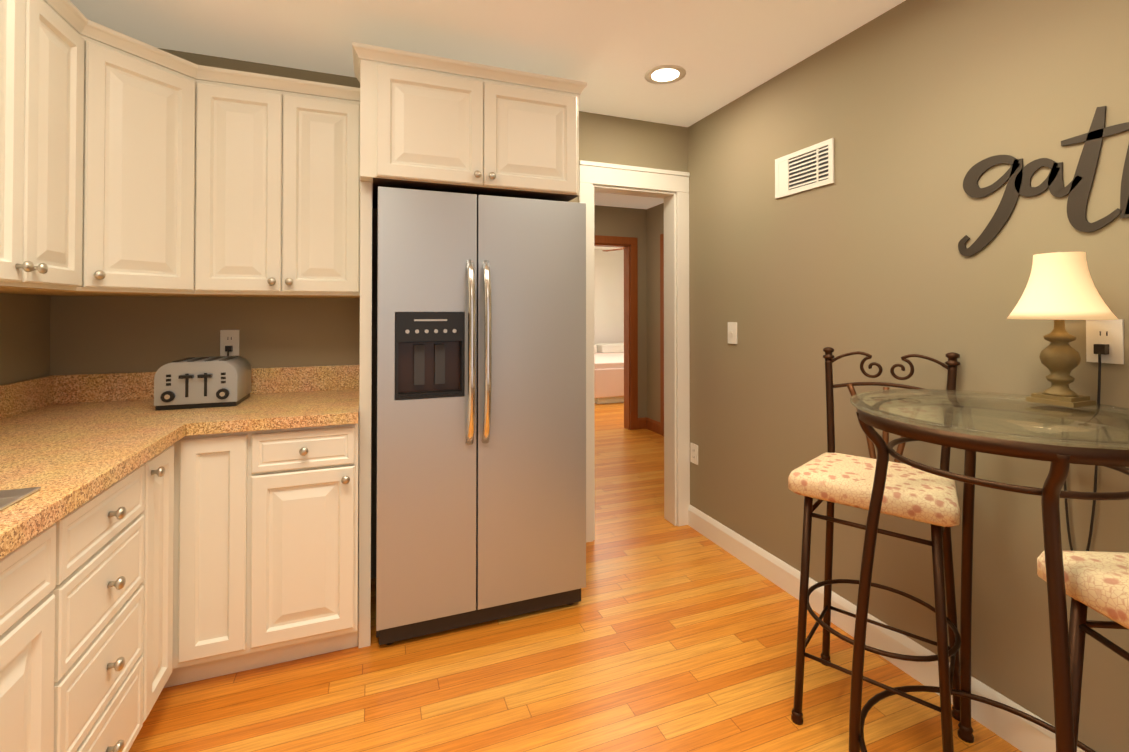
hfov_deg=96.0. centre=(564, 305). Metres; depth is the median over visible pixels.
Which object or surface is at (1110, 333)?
outlet
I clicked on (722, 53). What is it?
ceiling
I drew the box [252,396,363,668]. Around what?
base cabinet
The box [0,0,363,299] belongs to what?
upper cabinet
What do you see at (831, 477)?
stool
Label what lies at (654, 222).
wall
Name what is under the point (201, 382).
toaster
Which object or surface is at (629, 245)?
door frame
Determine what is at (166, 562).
base cabinet
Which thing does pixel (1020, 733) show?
baseboard
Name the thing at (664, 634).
floor
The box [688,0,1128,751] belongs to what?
wall
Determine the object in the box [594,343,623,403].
bed
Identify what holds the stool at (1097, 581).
on the floor
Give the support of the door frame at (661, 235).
attached to the wall at (654, 222)
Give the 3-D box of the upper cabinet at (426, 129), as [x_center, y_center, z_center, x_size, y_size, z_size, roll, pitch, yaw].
[-0.456,-0.726,2.346,0.892,0.488,0.623,0,-1,-21]
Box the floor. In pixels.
[128,402,1021,751]
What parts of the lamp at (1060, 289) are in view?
lamp shade, cord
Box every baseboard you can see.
[638,417,659,433]
[688,505,1084,751]
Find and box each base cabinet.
[0,516,71,751]
[68,460,155,751]
[152,444,179,707]
[180,432,251,684]
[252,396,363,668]
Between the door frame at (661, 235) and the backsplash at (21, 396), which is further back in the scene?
the door frame at (661, 235)
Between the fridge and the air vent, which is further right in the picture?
the air vent
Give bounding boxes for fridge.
[375,186,585,644]
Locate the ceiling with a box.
[43,0,905,248]
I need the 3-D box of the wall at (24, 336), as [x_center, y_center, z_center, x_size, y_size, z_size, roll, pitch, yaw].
[-1.347,0.085,-0.058,0.120,2.440,4.720,0,-1,-21]
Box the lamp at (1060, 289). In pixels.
[1007,252,1117,550]
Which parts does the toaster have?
cord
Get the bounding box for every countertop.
[0,400,215,563]
[188,388,363,435]
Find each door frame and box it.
[579,160,689,542]
[594,235,637,429]
[660,233,663,435]
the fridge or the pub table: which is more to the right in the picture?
the pub table
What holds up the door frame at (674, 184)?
attached to the wall at (94, 335)
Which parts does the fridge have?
handle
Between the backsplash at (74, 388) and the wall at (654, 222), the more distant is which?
the wall at (654, 222)
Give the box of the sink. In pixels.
[0,484,47,511]
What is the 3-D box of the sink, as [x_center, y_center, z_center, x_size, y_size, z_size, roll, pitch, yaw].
[-1.177,0.470,0.571,0.498,0.191,0.869,0,-1,-21]
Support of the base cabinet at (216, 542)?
on the floor
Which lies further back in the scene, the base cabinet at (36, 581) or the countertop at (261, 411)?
the countertop at (261, 411)
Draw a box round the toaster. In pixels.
[154,346,250,410]
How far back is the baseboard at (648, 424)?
5.58 m
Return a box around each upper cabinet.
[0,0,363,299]
[364,44,583,211]
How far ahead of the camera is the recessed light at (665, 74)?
2.44 m
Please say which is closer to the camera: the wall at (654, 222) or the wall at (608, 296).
the wall at (654, 222)
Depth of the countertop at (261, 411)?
1.88 m
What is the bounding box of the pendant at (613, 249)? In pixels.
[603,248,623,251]
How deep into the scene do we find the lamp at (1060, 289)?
1.32 m
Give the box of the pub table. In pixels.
[849,389,1128,751]
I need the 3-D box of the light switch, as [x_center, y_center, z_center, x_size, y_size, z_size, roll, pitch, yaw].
[0.900,0.148,2.740,0.016,0.116,0.072,0,-1,-21]
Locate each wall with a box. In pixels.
[0,293,49,384]
[50,37,687,578]
[594,205,646,417]
[594,249,623,343]
[646,203,663,421]
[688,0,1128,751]
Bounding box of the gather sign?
[958,106,1128,255]
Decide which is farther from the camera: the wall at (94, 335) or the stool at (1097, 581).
the wall at (94, 335)
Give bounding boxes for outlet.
[220,330,238,355]
[690,443,697,464]
[1086,319,1123,363]
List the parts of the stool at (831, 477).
seat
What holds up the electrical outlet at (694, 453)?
attached to the wall at (916, 110)
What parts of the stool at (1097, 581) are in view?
seat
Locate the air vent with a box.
[775,138,833,198]
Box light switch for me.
[728,322,736,343]
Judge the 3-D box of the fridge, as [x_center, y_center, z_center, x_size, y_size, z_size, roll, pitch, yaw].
[-0.397,0.440,2.318,0.862,1.780,0.640,0,-1,-21]
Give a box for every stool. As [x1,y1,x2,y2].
[788,347,960,751]
[1037,550,1128,751]
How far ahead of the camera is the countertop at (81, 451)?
1.38 m
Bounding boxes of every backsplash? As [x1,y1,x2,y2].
[0,376,51,419]
[52,364,363,403]
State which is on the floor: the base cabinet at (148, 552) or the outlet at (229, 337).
the base cabinet at (148, 552)
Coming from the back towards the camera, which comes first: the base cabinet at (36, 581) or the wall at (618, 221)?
the wall at (618, 221)
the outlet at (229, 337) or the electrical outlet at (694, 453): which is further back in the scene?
the electrical outlet at (694, 453)
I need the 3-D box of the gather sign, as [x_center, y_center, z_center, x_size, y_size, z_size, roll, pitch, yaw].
[1.425,-0.366,1.373,0.005,0.405,0.674,0,-1,-21]
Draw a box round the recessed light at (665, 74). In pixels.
[644,65,685,83]

